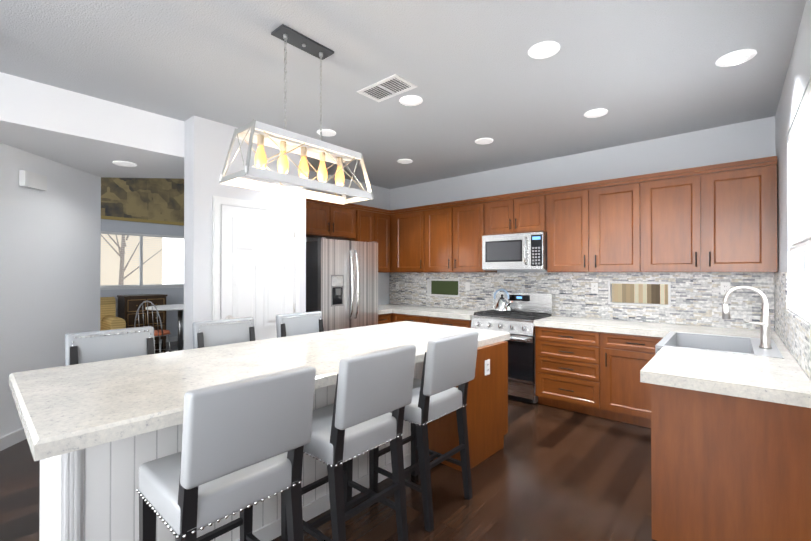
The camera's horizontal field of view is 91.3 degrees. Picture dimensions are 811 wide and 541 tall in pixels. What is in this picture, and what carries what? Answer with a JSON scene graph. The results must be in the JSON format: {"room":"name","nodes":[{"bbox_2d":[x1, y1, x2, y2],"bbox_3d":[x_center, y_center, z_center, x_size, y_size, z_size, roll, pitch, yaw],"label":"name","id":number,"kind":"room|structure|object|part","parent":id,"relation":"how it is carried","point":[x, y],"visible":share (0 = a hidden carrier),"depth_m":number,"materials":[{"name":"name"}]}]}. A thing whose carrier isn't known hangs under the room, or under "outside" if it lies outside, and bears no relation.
{"room":"kitchen","nodes":[
{"label":"kitchen","id":0,"kind":"room"},
{"bbox_2d":[0,143,100,437],"bbox_3d":[-3.267,0.040,2.700,0.099,2.800,3.274,0,0,-4],"label":"wall","id":1,"kind":"structure","parent":0,"point":[50,250],"depth_m":3.59,"materials":[{"name":"white paint"}]},
{"bbox_2d":[0,428,26,450],"bbox_3d":[-3.209,1.390,2.696,0.017,0.100,3.274,0,0,-4],"label":"baseboard","id":2,"kind":"structure","parent":1,"relation":"attached to","point":[12,438],"depth_m":3.27,"materials":[{"name":"white paint"}]},
{"bbox_2d":[19,170,46,190],"bbox_3d":[-3.241,-0.780,3.454,0.052,0.130,0.220,0,0,-4],"label":"door chime","id":3,"kind":"object","parent":1,"relation":"attached to","point":[31,180],"visible":1,"depth_m":3.42,"materials":[{"name":"white plastic"}]},
{"bbox_2d":[0,72,183,178],"bbox_3d":[-2.964,-1.189,3.636,1.490,0.330,2.380,0,0,41],"label":"ceiling","id":4,"kind":"structure","parent":0,"point":[88,134],"depth_m":3.21,"materials":[{"name":"white paint"}]},
{"bbox_2d":[113,161,136,166],"bbox_3d":[-2.681,-1.018,3.786,0.188,0.010,0.188,0,0,41],"label":"recessed light","id":5,"kind":"object","parent":4,"relation":"in","point":[125,163],"visible":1,"depth_m":3.76,"materials":[{"name":"white plastic"}]},
{"bbox_2d":[100,219,183,336],"bbox_3d":[-4.901,-0.677,8.227,0.100,4.300,12.000,0,0,41],"label":"wall","id":6,"kind":"structure","parent":0,"point":[175,296],"depth_m":7.98,"materials":[{"name":"grey paint"}]},
{"bbox_2d":[100,232,183,289],"bbox_3d":[-5.176,-0.184,7.868,0.072,1.090,2.840,0,0,41],"label":"room window","id":7,"kind":"structure","parent":6,"relation":"in","point":[141,266],"depth_m":7.83,"materials":[{"name":"white paint"}]},
{"bbox_2d":[100,231,183,287],"bbox_3d":[-5.168,-0.200,7.861,0.022,1.053,2.780,0,0,41],"label":"window blind","id":8,"kind":"object","parent":7,"relation":"attached to","point":[136,234],"visible":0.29,"depth_m":7.87,"materials":[{"name":"white fabric"}]},
{"bbox_2d":[101,177,183,225],"bbox_3d":[-5.104,-1.519,7.893,0.035,1.140,1.780,0,0,41],"label":"framed painting","id":9,"kind":"object","parent":6,"relation":"attached to","point":[154,200],"visible":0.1,"depth_m":7.82,"materials":[{"name":"gold metal"}]},
{"bbox_2d":[161,335,183,342],"bbox_3d":[-4.859,1.423,8.178,0.012,0.100,12.000,0,0,41],"label":"baseboard","id":10,"kind":"structure","parent":6,"relation":"attached to","point":[174,338],"depth_m":8.21,"materials":[{"name":"white paint"}]},
{"bbox_2d":[184,116,305,349],"bbox_3d":[-1.771,0.049,4.155,0.800,2.800,1.160,0,0,41],"label":"wall","id":11,"kind":"structure","parent":0,"point":[207,142],"depth_m":3.56,"materials":[{"name":"white paint"}]},
{"bbox_2d":[212,196,299,320],"bbox_3d":[-1.437,0.386,3.910,0.020,2.119,0.912,0,0,41],"label":"door frame","id":12,"kind":"structure","parent":11,"relation":"attached to","point":[217,201],"depth_m":3.67,"materials":[{"name":"white paint"}]},
{"bbox_2d":[220,205,293,339],"bbox_3d":[-1.435,0.419,3.908,0.025,2.033,0.760,0,0,41],"label":"pantry door","id":13,"kind":"structure","parent":11,"relation":"in","point":[257,265],"depth_m":3.89,"materials":[{"name":"white paint"}]},
{"bbox_2d":[225,228,294,318],"bbox_3d":[-1.392,0.397,3.904,0.062,1.700,0.734,0,0,41],"label":"door hardware","id":14,"kind":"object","parent":13,"relation":"attached to","point":[229,317],"depth_m":3.72,"materials":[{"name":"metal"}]},
{"bbox_2d":[0,340,656,540],"bbox_3d":[-1.692,1.456,5.429,16.000,0.001,16.000,0,0,41],"label":"floor","id":15,"kind":"structure","parent":0,"point":[548,473],"depth_m":2.58,"materials":[{"name":"brown wood"}]},
{"bbox_2d":[65,326,154,365],"bbox_3d":[-1.722,0.912,2.412,0.541,1.057,0.473,0,0,41],"label":"stool","id":16,"kind":"object","parent":15,"relation":"on","point":[92,346],"visible":0.27,"depth_m":2.53,"materials":[{"name":"white leather"}]},
{"bbox_2d":[100,297,125,329],"bbox_3d":[-5.170,0.940,6.398,0.880,0.965,0.904,0,0,41],"label":"armchair","id":17,"kind":"object","parent":15,"relation":"on","point":[109,320],"visible":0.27,"depth_m":6.70,"materials":[{"name":"fabric"}]},
{"bbox_2d":[117,294,167,345],"bbox_3d":[-5.032,0.969,7.589,0.487,1.000,0.710,0,0,41],"label":"chest","id":18,"kind":"object","parent":15,"relation":"on","point":[128,306],"visible":0.54,"depth_m":7.42,"materials":[{"name":"brown wood"}]},
{"bbox_2d":[134,300,172,352],"bbox_3d":[-3.850,0.951,6.075,0.570,1.021,0.555,0,0,41],"label":"bistro chair","id":19,"kind":"object","parent":15,"relation":"on","point":[159,333],"visible":0.52,"depth_m":5.90,"materials":[{"name":"silver metal"}]},
{"bbox_2d":[146,304,183,352],"bbox_3d":[-4.027,1.051,7.088,1.040,0.830,1.040,0,0,41],"label":"round dining table","id":20,"kind":"object","parent":15,"relation":"on","point":[179,308],"visible":0.44,"depth_m":7.05,"materials":[{"name":"white"}]},
{"bbox_2d":[192,317,255,348],"bbox_3d":[-1.243,0.915,2.963,0.541,1.057,0.473,0,0,41],"label":"stool","id":21,"kind":"object","parent":15,"relation":"on","point":[220,332],"visible":0.25,"depth_m":3.07,"materials":[{"name":"white leather"}]},
{"bbox_2d":[136,366,315,540],"bbox_3d":[-0.704,0.907,1.555,0.541,1.057,0.473,0,0,41],"label":"stool","id":22,"kind":"object","parent":15,"relation":"on","point":[244,441],"visible":1,"depth_m":1.40,"materials":[{"name":"white leather"}]},
{"bbox_2d":[39,337,508,540],"bbox_3d":[-0.526,1.012,2.673,1.219,0.851,2.797,0,0,42],"label":"kitchen island","id":23,"kind":"object","parent":15,"relation":"on","point":[89,493],"depth_m":1.86,"materials":[{"name":"wood"}]},
{"bbox_2d":[9,321,508,460],"bbox_3d":[-0.560,0.556,2.711,1.220,0.060,2.990,0,0,42],"label":"island countertop","id":24,"kind":"structure","parent":23,"relation":"on","point":[60,409],"depth_m":1.95,"materials":[{"name":"white stone"}]},
{"bbox_2d":[276,311,323,337],"bbox_3d":[-0.791,0.918,3.484,0.541,1.057,0.473,0,0,41],"label":"stool","id":25,"kind":"object","parent":15,"relation":"on","point":[292,324],"visible":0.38,"depth_m":3.60,"materials":[{"name":"white leather"}]},
{"bbox_2d":[306,237,377,331],"bbox_3d":[-0.911,0.537,5.094,0.804,1.835,0.922,0,0,41],"label":"fridge","id":26,"kind":"object","parent":15,"relation":"on","point":[341,284],"visible":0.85,"depth_m":4.77,"materials":[{"name":"silver metal"}]},
{"bbox_2d":[281,345,415,540],"bbox_3d":[-0.297,0.909,2.023,0.541,1.057,0.473,0,0,41],"label":"stool","id":27,"kind":"object","parent":15,"relation":"on","point":[373,390],"visible":0.75,"depth_m":1.87,"materials":[{"name":"white leather"}]},
{"bbox_2d":[378,308,393,323],"bbox_3d":[-0.554,0.999,5.655,0.660,0.913,0.360,0,0,41],"label":"base unit","id":28,"kind":"object","parent":15,"relation":"on","point":[385,315],"depth_m":5.53,"materials":[{"name":"brown wood"}]},
{"bbox_2d":[369,331,478,531],"bbox_3d":[0.109,0.912,2.491,0.541,1.057,0.473,0,0,41],"label":"stool","id":29,"kind":"object","parent":15,"relation":"on","point":[449,364],"visible":0.69,"depth_m":2.33,"materials":[{"name":"white leather"}]},
{"bbox_2d":[378,304,485,327],"bbox_3d":[0.252,0.999,5.626,1.918,0.913,0.653,0,0,41],"label":"base unit","id":30,"kind":"object","parent":15,"relation":"on","point":[423,314],"depth_m":5.24,"materials":[{"name":"brown wood"}]},
{"bbox_2d":[471,292,554,402],"bbox_3d":[1.259,0.859,4.713,0.770,1.163,0.689,0,0,41],"label":"range","id":31,"kind":"object","parent":15,"relation":"on","point":[516,322],"visible":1,"depth_m":4.42,"materials":[{"name":"silver metal"}]},
{"bbox_2d":[494,289,512,311],"bbox_3d":[1.218,0.365,4.896,0.282,0.276,0.204,0,0,41],"label":"kettle","id":32,"kind":"object","parent":31,"relation":"on","point":[502,305],"visible":1,"depth_m":4.86,"materials":[{"name":"silver metal"}]},
{"bbox_2d":[534,316,760,427],"bbox_3d":[2.265,0.989,3.879,1.820,0.913,0.653,0,0,41],"label":"base unit","id":33,"kind":"object","parent":15,"relation":"on","point":[592,366],"depth_m":3.85,"materials":[{"name":"brown wood"}]},
{"bbox_2d":[651,385,810,540],"bbox_3d":[1.807,1.009,2.225,0.627,0.853,0.780,0,0,40],"label":"base cabinet","id":34,"kind":"object","parent":15,"relation":"on","point":[730,438],"depth_m":1.92,"materials":[{"name":"brown wood"}]},
{"bbox_2d":[640,329,810,408],"bbox_3d":[1.862,0.553,2.319,0.661,0.059,3.470,0,0,40],"label":"countertop","id":35,"kind":"structure","parent":34,"relation":"on","point":[780,380],"depth_m":2.02,"materials":[{"name":"white stone"}]},
{"bbox_2d":[655,331,783,358],"bbox_3d":[2.266,0.654,2.887,0.650,0.264,0.862,0,0,40],"label":"sink basin","id":36,"kind":"object","parent":35,"relation":"in","point":[747,346],"depth_m":3.10,"materials":[{"name":"silver metal"}]},
{"bbox_2d":[722,285,771,348],"bbox_3d":[2.328,0.312,2.710,0.260,0.418,0.098,0,0,40],"label":"faucet","id":37,"kind":"object","parent":35,"relation":"on","point":[765,321],"depth_m":2.66,"materials":[{"name":"silver metal"}]},
{"bbox_2d":[306,170,389,304],"bbox_3d":[-1.200,0.057,5.500,0.100,2.800,2.760,0,0,41],"label":"wall","id":38,"kind":"structure","parent":0,"point":[381,199],"depth_m":6.30,"materials":[{"name":"grey paint"}]},
{"bbox_2d":[306,198,357,239],"bbox_3d":[-1.114,-0.662,5.272,0.331,0.435,0.942,0,0,41],"label":"upper cabinet","id":39,"kind":"object","parent":38,"relation":"attached to","point":[329,220],"depth_m":5.19,"materials":[{"name":"brown wood"}]},
{"bbox_2d":[349,208,385,271],"bbox_3d":[-0.577,-0.424,5.889,0.331,0.905,0.696,0,0,41],"label":"upper cabinet","id":40,"kind":"object","parent":38,"relation":"attached to","point":[371,222],"depth_m":5.79,"materials":[{"name":"brown wood"}]},
{"bbox_2d":[0,0,805,188],"bbox_3d":[-1.268,-1.416,1.701,5.050,0.100,8.900,0,0,41],"label":"ceiling","id":41,"kind":"structure","parent":0,"point":[638,70],"depth_m":2.66,"materials":[{"name":"grey paint"}]},
{"bbox_2d":[219,24,373,204],"bbox_3d":[-0.606,-0.912,2.361,0.310,0.898,0.876,0,0,41],"label":"pendant light","id":42,"kind":"object","parent":41,"relation":"hanging from","point":[261,134],"visible":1,"depth_m":2.30,"materials":[{"name":"white paint"}]},
{"bbox_3d":[-0.606,-0.615,2.360,0.310,0.305,0.876,0,0,41],"label":"frame","id":43,"kind":"part","parent":42,"relation":"part of","materials":[{"name":"white paint"}]},
{"bbox_3d":[-0.606,-1.058,2.362,0.120,0.605,0.360,0,0,41],"label":"chain","id":44,"kind":"part","parent":42,"relation":"part of","materials":[{"name":"silver metal"}]},
{"bbox_2d":[317,129,335,135],"bbox_3d":[-0.773,-1.347,3.880,0.188,0.010,0.188,0,0,41],"label":"recessed light","id":45,"kind":"object","parent":41,"relation":"in","point":[327,132],"visible":0.9,"depth_m":3.85,"materials":[{"name":"white plastic"}]},
{"bbox_2d":[357,74,417,101],"bbox_3d":[-0.141,-1.353,2.960,0.400,0.008,0.240,0,0,41],"label":"ceiling vent","id":46,"kind":"object","parent":41,"relation":"in","point":[388,87],"visible":1,"depth_m":2.95,"materials":[{"name":"white metal"}]},
{"bbox_2d":[397,159,412,163],"bbox_3d":[-0.006,-1.341,4.870,0.188,0.010,0.188,0,0,41],"label":"recessed light","id":47,"kind":"object","parent":41,"relation":"in","point":[404,161],"visible":0.98,"depth_m":4.86,"materials":[{"name":"white plastic"}]},
{"bbox_2d":[399,95,422,105],"bbox_3d":[0.043,-1.351,3.158,0.188,0.010,0.188,0,0,41],"label":"recessed light","id":48,"kind":"object","parent":41,"relation":"in","point":[411,100],"visible":1,"depth_m":3.14,"materials":[{"name":"white plastic"}]},
{"bbox_2d":[475,138,492,143],"bbox_3d":[0.819,-1.345,4.127,0.188,0.010,0.188,0,0,41],"label":"recessed light","id":49,"kind":"object","parent":41,"relation":"in","point":[484,141],"visible":1,"depth_m":4.12,"materials":[{"name":"white plastic"}]},
{"bbox_2d":[528,41,559,58],"bbox_3d":[0.852,-1.355,2.442,0.188,0.010,0.188,0,0,41],"label":"recessed light","id":50,"kind":"object","parent":41,"relation":"in","point":[544,49],"visible":1,"depth_m":2.43,"materials":[{"name":"white plastic"}]},
{"bbox_2d":[584,108,607,117],"bbox_3d":[1.635,-1.350,3.405,0.188,0.010,0.188,0,0,41],"label":"recessed light","id":51,"kind":"object","parent":41,"relation":"in","point":[595,113],"visible":1,"depth_m":3.40,"materials":[{"name":"white plastic"}]},
{"bbox_2d":[715,49,756,66],"bbox_3d":[2.108,-1.345,2.531,0.204,0.030,0.204,0,0,41],"label":"recessed light","id":52,"kind":"object","parent":41,"relation":"in","point":[737,57],"visible":1,"depth_m":2.50,"materials":[{"name":"white plastic"}]},
{"bbox_2d":[431,281,667,303],"bbox_3d":[2.184,0.410,6.010,6.100,3.100,0.450,0,0,41],"label":"fence","id":53,"kind":"object","parent":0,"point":[644,293],"visible":0.09,"depth_m":5.44,"materials":[{"name":"brown wood"}]},
{"bbox_2d":[390,116,774,329],"bbox_3d":[1.538,0.054,5.016,4.870,2.800,0.100,0,0,41],"label":"wall","id":54,"kind":"structure","parent":0,"point":[749,140],"depth_m":4.35,"materials":[{"name":"grey paint"}]},
{"bbox_2d":[398,208,425,271],"bbox_3d":[0.165,-0.423,5.924,0.570,0.905,0.331,0,0,41],"label":"upper cabinet","id":55,"kind":"object","parent":54,"relation":"attached to","point":[412,222],"depth_m":5.77,"materials":[{"name":"brown wood"}]},
{"bbox_2d":[427,279,458,296],"bbox_3d":[0.571,0.254,5.831,0.578,0.248,0.076,0,0,41],"label":"window frame","id":56,"kind":"structure","parent":54,"relation":"in","point":[429,287],"depth_m":5.88,"materials":[{"name":"white paint"}]},
{"bbox_2d":[426,200,496,271],"bbox_3d":[0.742,-0.426,5.423,0.958,0.905,0.331,0,0,41],"label":"upper cabinet","id":57,"kind":"object","parent":54,"relation":"attached to","point":[454,232],"depth_m":5.26,"materials":[{"name":"brown wood"}]},
{"bbox_2d":[486,192,545,235],"bbox_3d":[1.400,-0.660,4.853,0.784,0.445,0.331,0,0,41],"label":"upper cabinet","id":58,"kind":"object","parent":54,"relation":"attached to","point":[526,213],"depth_m":4.70,"materials":[{"name":"brown wood"}]},
{"bbox_2d":[482,232,546,269],"bbox_3d":[1.356,-0.218,4.800,0.770,0.426,0.458,0,0,41],"label":"microwave","id":59,"kind":"object","parent":58,"relation":"attached to","point":[522,251],"visible":1,"depth_m":4.63,"materials":[{"name":"silver metal"}]},
{"bbox_2d":[389,272,810,379],"bbox_3d":[0.218,0.272,3.445,4.731,0.513,3.998,0,0,41],"label":"tile backsplash","id":60,"kind":"structure","parent":54,"relation":"attached to","point":[697,298],"depth_m":4.10,"materials":[{"name":"tile"}]},
{"bbox_2d":[465,282,469,290],"bbox_3d":[0.864,0.223,5.516,0.070,0.115,0.007,0,0,41],"label":"outlet","id":61,"kind":"object","parent":60,"relation":"attached to","point":[467,284],"depth_m":5.51,"materials":[{"name":"white plastic"}]},
{"bbox_2d":[591,283,597,292],"bbox_3d":[2.113,0.196,4.432,0.070,0.115,0.007,0,0,41],"label":"outlet","id":62,"kind":"object","parent":60,"relation":"attached to","point":[594,286],"depth_m":4.43,"materials":[{"name":"white plastic"}]},
{"bbox_2d":[721,282,729,294],"bbox_3d":[2.974,0.167,3.685,0.070,0.115,0.007,0,0,41],"label":"outlet","id":63,"kind":"object","parent":60,"relation":"attached to","point":[725,287],"depth_m":3.69,"materials":[{"name":"white plastic"}]},
{"bbox_2d":[546,176,653,271],"bbox_3d":[2.079,-0.433,4.263,1.014,0.905,0.331,0,0,41],"label":"upper cabinet","id":64,"kind":"object","parent":54,"relation":"attached to","point":[608,227],"depth_m":4.09,"materials":[{"name":"brown wood"}]},
{"bbox_2d":[608,281,670,306],"bbox_3d":[2.465,0.244,4.187,0.573,0.248,0.076,0,0,41],"label":"window frame","id":65,"kind":"structure","parent":54,"relation":"in","point":[637,304],"depth_m":4.17,"materials":[{"name":"white paint"}]},
{"bbox_2d":[650,160,777,271],"bbox_3d":[2.740,-0.437,3.688,1.038,0.905,0.331,0,0,41],"label":"upper cabinet","id":66,"kind":"object","parent":54,"relation":"attached to","point":[722,217],"depth_m":3.48,"materials":[{"name":"brown wood"}]},
{"bbox_2d":[668,337,675,348],"bbox_3d":[2.047,0.652,3.066,0.006,0.210,0.770,0,0,40],"label":"sink","id":67,"kind":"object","parent":0,"relation":"attached to","point":[673,342],"depth_m":3.16,"materials":[{"name":"silver metal"}]},
{"bbox_2d":[676,333,747,352],"bbox_3d":[2.480,0.653,3.212,0.475,0.210,0.006,0,0,40],"label":"sink","id":68,"kind":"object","parent":0,"relation":"attached to","point":[717,344],"depth_m":3.19,"materials":[{"name":"silver metal"}]},
{"bbox_2d":[748,341,755,356],"bbox_3d":[2.418,0.651,2.760,0.006,0.210,0.770,0,0,40],"label":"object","id":69,"kind":"structure","parent":0,"relation":"attached to","point":[750,350],"depth_m":2.86,"materials":[{"name":"silver metal"}]},
{"bbox_2d":[775,0,810,380],"bbox_3d":[1.292,0.030,1.028,0.100,2.800,6.250,0,0,40],"label":"wall","id":70,"kind":"structure","parent":0,"point":[797,80],"depth_m":2.72,"materials":[{"name":"grey paint"}]},
{"bbox_2d":[787,248,810,324],"bbox_3d":[2.068,-0.334,1.972,0.101,1.198,1.888,0,0,40],"label":"window","id":71,"kind":"structure","parent":70,"relation":"in","point":[799,293],"depth_m":2.67,"materials":[{"name":"white paint"}]},
{"bbox_2d":[788,80,810,251],"bbox_3d":[2.058,-0.533,1.982,0.060,0.798,1.870,0,0,40],"label":"window blind","id":72,"kind":"object","parent":70,"relation":"attached to","point":[799,137],"visible":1,"depth_m":2.31,"materials":[{"name":"white"}]},
{"label":"outside","id":73,"kind":"structure","parent":0,"visible":0},
{"bbox_2d":[100,234,183,284],"bbox_3d":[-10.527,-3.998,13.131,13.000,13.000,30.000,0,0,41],"label":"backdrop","id":74,"kind":"structure","parent":73,"point":[118,266],"depth_m":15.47,"materials":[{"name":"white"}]}
]}

